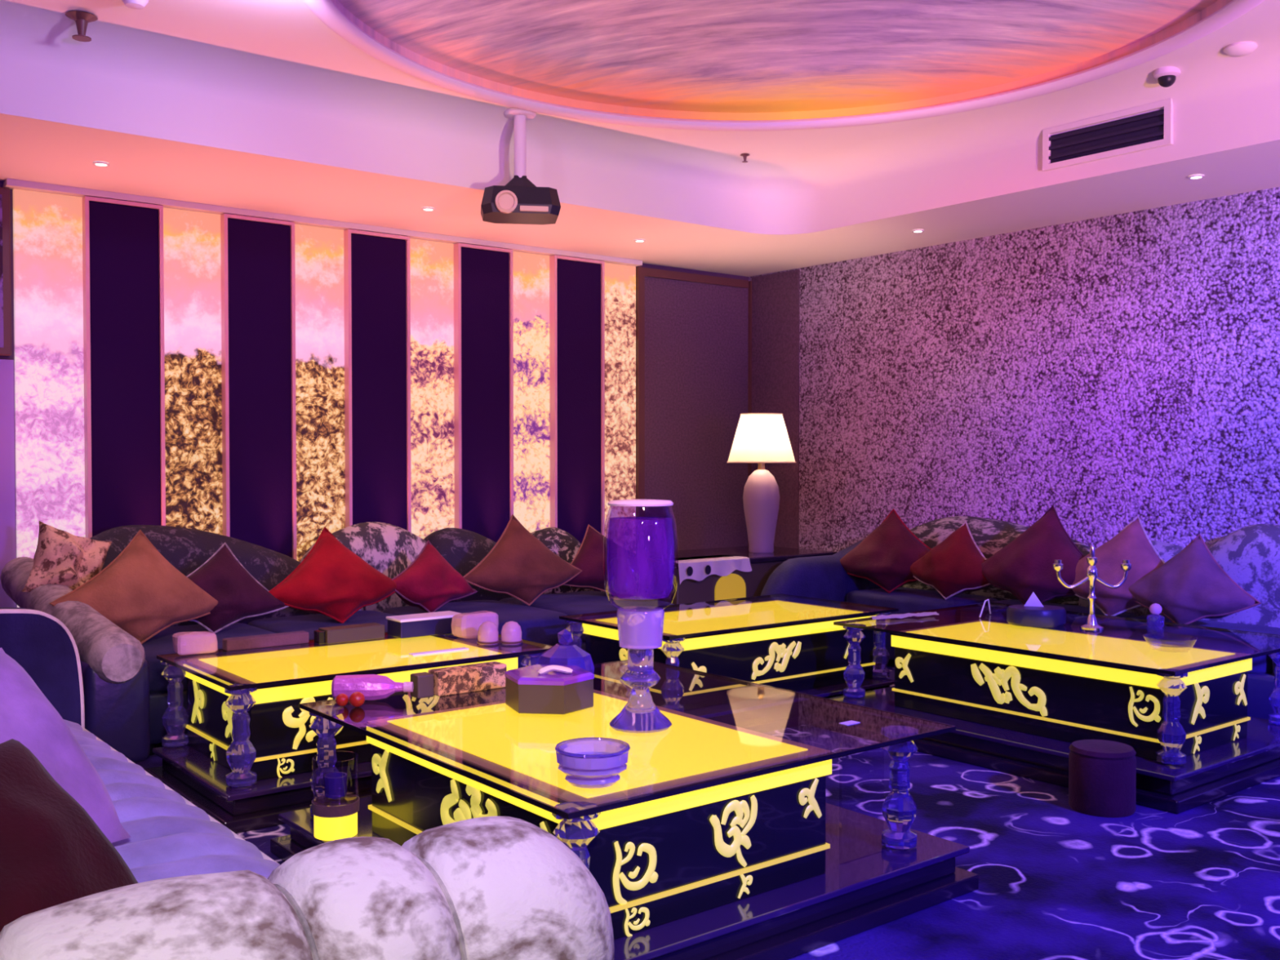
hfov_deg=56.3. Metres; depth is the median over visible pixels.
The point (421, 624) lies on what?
tissue box
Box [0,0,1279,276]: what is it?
ceiling
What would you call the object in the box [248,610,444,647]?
seat cushion
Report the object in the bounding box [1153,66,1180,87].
security camera
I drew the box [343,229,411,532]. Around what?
wall panel
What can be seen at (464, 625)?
block
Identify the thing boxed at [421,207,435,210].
recessed light
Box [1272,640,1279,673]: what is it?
seat cushion
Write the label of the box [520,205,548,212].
grille
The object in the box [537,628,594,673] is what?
decanter
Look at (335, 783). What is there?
candle
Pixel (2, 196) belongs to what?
print
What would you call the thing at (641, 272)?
trim
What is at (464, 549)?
cushion
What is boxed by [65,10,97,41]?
sprinkler head
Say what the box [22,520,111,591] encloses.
cushion
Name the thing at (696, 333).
panel
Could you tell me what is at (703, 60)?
ceiling
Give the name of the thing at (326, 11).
trim
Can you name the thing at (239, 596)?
throw cushion
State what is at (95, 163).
recessed light
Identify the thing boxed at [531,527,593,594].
cushion
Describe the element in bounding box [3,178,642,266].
trim
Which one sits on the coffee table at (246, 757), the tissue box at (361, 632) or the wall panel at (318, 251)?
the tissue box at (361, 632)
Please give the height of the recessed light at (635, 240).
0.009 m
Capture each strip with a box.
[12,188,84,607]
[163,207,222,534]
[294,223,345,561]
[409,238,454,539]
[512,251,550,533]
[604,262,635,553]
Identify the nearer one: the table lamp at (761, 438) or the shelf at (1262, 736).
the shelf at (1262, 736)
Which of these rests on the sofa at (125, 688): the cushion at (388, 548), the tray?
the cushion at (388, 548)
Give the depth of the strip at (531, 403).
8.37 m
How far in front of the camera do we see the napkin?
6.15 m
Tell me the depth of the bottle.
4.06 m
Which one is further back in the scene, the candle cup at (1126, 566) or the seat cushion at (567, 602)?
the seat cushion at (567, 602)
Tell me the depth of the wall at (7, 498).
6.35 m
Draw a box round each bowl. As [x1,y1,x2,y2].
[555,737,630,788]
[602,505,678,611]
[1142,635,1196,648]
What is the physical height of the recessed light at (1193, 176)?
0.009 m
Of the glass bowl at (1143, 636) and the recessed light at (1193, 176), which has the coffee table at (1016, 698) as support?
the glass bowl at (1143, 636)
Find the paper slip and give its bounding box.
[839,720,860,725]
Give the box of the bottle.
[331,674,413,700]
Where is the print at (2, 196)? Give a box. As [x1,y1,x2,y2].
[0,194,4,347]
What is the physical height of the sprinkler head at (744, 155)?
0.046 m
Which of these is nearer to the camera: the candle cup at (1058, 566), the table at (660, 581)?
the candle cup at (1058, 566)
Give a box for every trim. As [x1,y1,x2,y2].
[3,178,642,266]
[302,0,1265,131]
[635,266,748,552]
[747,280,751,546]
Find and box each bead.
[335,693,348,706]
[349,691,364,706]
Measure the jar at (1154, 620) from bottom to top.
0.115 m
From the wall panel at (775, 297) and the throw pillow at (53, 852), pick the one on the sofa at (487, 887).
the throw pillow at (53, 852)
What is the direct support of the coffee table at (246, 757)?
on the floor
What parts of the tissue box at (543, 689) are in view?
lid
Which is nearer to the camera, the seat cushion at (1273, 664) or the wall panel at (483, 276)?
the seat cushion at (1273, 664)
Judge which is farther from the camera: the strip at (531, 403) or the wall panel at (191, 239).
the strip at (531, 403)
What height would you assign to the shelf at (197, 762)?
0.020 m
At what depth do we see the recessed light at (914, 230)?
7.67 m
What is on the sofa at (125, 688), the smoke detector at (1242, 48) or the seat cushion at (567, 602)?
the seat cushion at (567, 602)
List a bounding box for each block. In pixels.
[172,631,217,654]
[451,610,498,639]
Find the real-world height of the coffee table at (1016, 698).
0.513 m
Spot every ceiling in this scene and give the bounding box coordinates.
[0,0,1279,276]
[331,0,1232,119]
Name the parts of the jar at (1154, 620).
lid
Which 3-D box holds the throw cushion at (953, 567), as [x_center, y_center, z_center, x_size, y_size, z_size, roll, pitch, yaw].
[1.931,0.494,7.355,0.282,0.477,0.750,-1,1,-38]
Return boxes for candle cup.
[1053,559,1063,571]
[1086,545,1097,564]
[1120,559,1131,571]
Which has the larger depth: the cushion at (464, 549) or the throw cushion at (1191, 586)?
the cushion at (464, 549)
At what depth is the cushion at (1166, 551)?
6.71 m
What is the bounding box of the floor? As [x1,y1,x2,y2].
[133,659,1279,959]
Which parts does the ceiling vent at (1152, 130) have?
blade, blade, blade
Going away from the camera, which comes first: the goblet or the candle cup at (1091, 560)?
the goblet
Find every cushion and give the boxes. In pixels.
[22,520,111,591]
[49,529,217,644]
[89,524,317,626]
[142,622,300,693]
[186,542,288,633]
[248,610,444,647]
[268,526,396,623]
[299,521,426,612]
[382,600,568,651]
[391,540,477,612]
[423,527,513,602]
[462,514,582,605]
[499,591,676,641]
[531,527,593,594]
[562,524,652,597]
[840,508,931,593]
[846,586,998,628]
[901,515,1090,605]
[910,520,991,599]
[960,599,1137,635]
[981,505,1084,604]
[1071,515,1164,618]
[1078,540,1184,616]
[1100,614,1279,673]
[1128,533,1261,628]
[1201,524,1279,627]
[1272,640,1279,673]
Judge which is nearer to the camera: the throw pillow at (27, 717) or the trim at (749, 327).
the throw pillow at (27, 717)
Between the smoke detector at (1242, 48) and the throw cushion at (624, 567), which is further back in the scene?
the throw cushion at (624, 567)
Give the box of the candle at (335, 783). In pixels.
[324,772,347,799]
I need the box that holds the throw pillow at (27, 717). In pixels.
[0,647,131,843]
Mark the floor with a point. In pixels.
(1057, 882)
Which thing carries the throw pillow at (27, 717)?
on the sofa at (487, 887)
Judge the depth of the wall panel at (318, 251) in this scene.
7.40 m
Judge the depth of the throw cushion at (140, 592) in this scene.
5.58 m
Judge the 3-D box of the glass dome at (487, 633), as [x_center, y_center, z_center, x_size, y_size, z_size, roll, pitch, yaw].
[-0.679,0.681,5.344,0.104,0.098,0.104,-1,1,-38]
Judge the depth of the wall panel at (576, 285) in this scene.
8.54 m
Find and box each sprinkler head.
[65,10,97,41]
[740,153,749,162]
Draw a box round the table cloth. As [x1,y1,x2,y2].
[652,555,751,583]
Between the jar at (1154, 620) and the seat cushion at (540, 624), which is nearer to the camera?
the jar at (1154, 620)
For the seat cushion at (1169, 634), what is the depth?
6.07 m
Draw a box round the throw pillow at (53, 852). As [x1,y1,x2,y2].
[0,738,137,932]
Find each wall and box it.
[0,181,748,607]
[748,186,1279,552]
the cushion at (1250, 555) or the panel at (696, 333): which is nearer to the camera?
the cushion at (1250, 555)
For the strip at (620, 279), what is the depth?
8.85 m
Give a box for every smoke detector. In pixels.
[121,0,148,8]
[1222,41,1257,57]
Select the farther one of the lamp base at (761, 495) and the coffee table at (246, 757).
the lamp base at (761, 495)
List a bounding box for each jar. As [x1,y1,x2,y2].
[1146,603,1164,627]
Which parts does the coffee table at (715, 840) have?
crystal leg, crystal leg, lit panel, dark trim, border trim, crystal leg, crystal leg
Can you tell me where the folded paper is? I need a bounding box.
[408,647,469,656]
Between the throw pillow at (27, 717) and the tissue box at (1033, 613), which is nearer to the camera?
the throw pillow at (27, 717)
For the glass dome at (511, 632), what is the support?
on the coffee table at (246, 757)
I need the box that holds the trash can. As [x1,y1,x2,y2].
[1068,739,1136,817]
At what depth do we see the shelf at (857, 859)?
3.43 m
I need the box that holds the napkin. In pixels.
[869,611,938,619]
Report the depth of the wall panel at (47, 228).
6.44 m
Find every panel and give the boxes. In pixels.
[82,195,165,538]
[220,213,297,559]
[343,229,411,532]
[453,243,513,542]
[549,254,604,591]
[644,276,748,552]
[751,269,799,548]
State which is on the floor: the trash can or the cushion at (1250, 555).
the trash can
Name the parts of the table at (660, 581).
arched door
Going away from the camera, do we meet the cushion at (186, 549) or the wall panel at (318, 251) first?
the cushion at (186, 549)
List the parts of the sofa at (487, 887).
arm, seat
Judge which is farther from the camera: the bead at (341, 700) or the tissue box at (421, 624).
the tissue box at (421, 624)
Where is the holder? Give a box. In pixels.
[979,599,991,617]
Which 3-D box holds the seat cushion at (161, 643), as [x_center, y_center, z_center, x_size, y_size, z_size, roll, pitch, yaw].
[-2.190,0.857,5.867,0.783,0.192,0.951,-1,1,-38]
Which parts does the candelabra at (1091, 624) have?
arm, stem, arm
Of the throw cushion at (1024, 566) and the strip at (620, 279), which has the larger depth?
the strip at (620, 279)
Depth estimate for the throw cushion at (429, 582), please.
6.63 m
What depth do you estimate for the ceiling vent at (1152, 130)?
6.12 m
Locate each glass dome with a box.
[476,621,499,644]
[500,621,523,644]
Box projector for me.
[480,106,560,224]
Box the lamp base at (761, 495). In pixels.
[742,469,779,553]
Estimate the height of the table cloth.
0.138 m
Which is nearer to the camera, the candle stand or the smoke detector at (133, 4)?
the candle stand
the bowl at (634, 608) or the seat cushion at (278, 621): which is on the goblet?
the bowl at (634, 608)
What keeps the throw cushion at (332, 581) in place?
on the sofa at (125, 688)
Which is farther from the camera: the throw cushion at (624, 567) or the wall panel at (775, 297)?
the wall panel at (775, 297)
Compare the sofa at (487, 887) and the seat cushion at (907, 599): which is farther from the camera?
the seat cushion at (907, 599)
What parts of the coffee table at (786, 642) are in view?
crystal leg, crystal leg, border trim, lit panel, glass, dark trim, crystal leg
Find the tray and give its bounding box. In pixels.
[222,631,308,651]
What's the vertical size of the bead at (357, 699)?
0.052 m
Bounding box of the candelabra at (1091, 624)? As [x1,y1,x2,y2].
[1053,545,1131,630]
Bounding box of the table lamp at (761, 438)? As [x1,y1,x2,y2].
[726,413,795,553]
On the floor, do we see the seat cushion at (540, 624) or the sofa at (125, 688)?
the sofa at (125, 688)
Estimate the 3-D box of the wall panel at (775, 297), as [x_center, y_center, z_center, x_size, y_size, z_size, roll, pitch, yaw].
[1.069,-0.236,9.464,0.011,2.790,0.520,-1,1,-38]
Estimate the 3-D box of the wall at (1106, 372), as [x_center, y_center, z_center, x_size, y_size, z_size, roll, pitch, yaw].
[3.828,-0.622,6.060,0.100,3.700,9.370,-1,1,-38]
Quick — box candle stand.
[311,755,359,840]
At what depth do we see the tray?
5.23 m
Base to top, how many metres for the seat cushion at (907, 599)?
0.192 m
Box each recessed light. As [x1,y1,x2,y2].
[92,161,110,166]
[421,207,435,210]
[633,239,645,242]
[911,229,924,232]
[1187,174,1204,179]
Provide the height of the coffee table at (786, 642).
0.513 m
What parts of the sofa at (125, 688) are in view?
arm, leg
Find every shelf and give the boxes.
[152,744,371,801]
[278,795,969,959]
[684,677,894,718]
[818,686,1279,782]
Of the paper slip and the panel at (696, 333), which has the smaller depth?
the paper slip
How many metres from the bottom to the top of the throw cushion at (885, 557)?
0.536 m
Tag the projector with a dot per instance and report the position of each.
(520, 202)
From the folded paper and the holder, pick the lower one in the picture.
the folded paper
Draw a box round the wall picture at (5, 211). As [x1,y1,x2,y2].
[0,186,11,355]
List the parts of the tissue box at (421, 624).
lid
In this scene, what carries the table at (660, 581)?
on the floor
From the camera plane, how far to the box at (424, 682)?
4.14 m
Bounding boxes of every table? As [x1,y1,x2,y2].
[146,631,553,833]
[270,659,978,959]
[559,593,898,733]
[622,546,836,610]
[813,602,1279,813]
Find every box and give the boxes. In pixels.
[314,622,384,644]
[386,610,459,638]
[410,671,434,698]
[428,661,506,696]
[504,664,594,714]
[1006,591,1066,627]
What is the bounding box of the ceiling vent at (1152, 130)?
[1042,98,1173,171]
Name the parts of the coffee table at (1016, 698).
crystal leg, crystal leg, dark trim, glass, lit panel, border trim, crystal leg, crystal leg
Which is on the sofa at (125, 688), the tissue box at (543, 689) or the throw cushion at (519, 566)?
the throw cushion at (519, 566)
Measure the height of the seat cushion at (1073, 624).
0.194 m
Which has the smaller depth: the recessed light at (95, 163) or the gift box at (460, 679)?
the gift box at (460, 679)
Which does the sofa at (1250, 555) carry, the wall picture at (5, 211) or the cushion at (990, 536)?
the cushion at (990, 536)
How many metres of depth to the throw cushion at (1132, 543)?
6.43 m
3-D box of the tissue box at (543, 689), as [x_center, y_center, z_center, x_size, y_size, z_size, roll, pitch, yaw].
[-0.304,0.684,4.008,0.296,0.146,0.295,-1,1,-38]
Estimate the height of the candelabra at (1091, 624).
0.405 m
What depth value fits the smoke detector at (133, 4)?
4.78 m
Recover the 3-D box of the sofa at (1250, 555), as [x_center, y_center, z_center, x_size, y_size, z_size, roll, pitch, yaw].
[2.455,0.718,6.588,1.408,0.999,3.860,-1,1,-38]
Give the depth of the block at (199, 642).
5.02 m
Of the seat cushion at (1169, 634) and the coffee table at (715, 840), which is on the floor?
the coffee table at (715, 840)
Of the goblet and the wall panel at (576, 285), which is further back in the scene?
the wall panel at (576, 285)
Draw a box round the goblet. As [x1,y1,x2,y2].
[602,498,678,733]
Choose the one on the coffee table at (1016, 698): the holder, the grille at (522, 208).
the holder
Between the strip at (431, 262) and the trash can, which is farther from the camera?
the strip at (431, 262)
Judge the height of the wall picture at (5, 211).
0.880 m
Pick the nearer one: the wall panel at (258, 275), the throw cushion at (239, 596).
the throw cushion at (239, 596)
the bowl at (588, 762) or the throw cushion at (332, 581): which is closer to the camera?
the bowl at (588, 762)
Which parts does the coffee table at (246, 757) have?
crystal leg, crystal leg, border trim, lit panel, dark trim, crystal leg, crystal leg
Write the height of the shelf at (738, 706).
0.020 m
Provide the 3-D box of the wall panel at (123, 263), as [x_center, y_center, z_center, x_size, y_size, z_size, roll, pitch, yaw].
[-2.878,-0.175,6.675,0.411,2.740,0.093,-1,1,-38]
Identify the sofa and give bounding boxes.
[0,521,676,762]
[0,607,614,959]
[760,515,1279,719]
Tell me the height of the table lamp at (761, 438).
0.948 m
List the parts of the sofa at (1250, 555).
arm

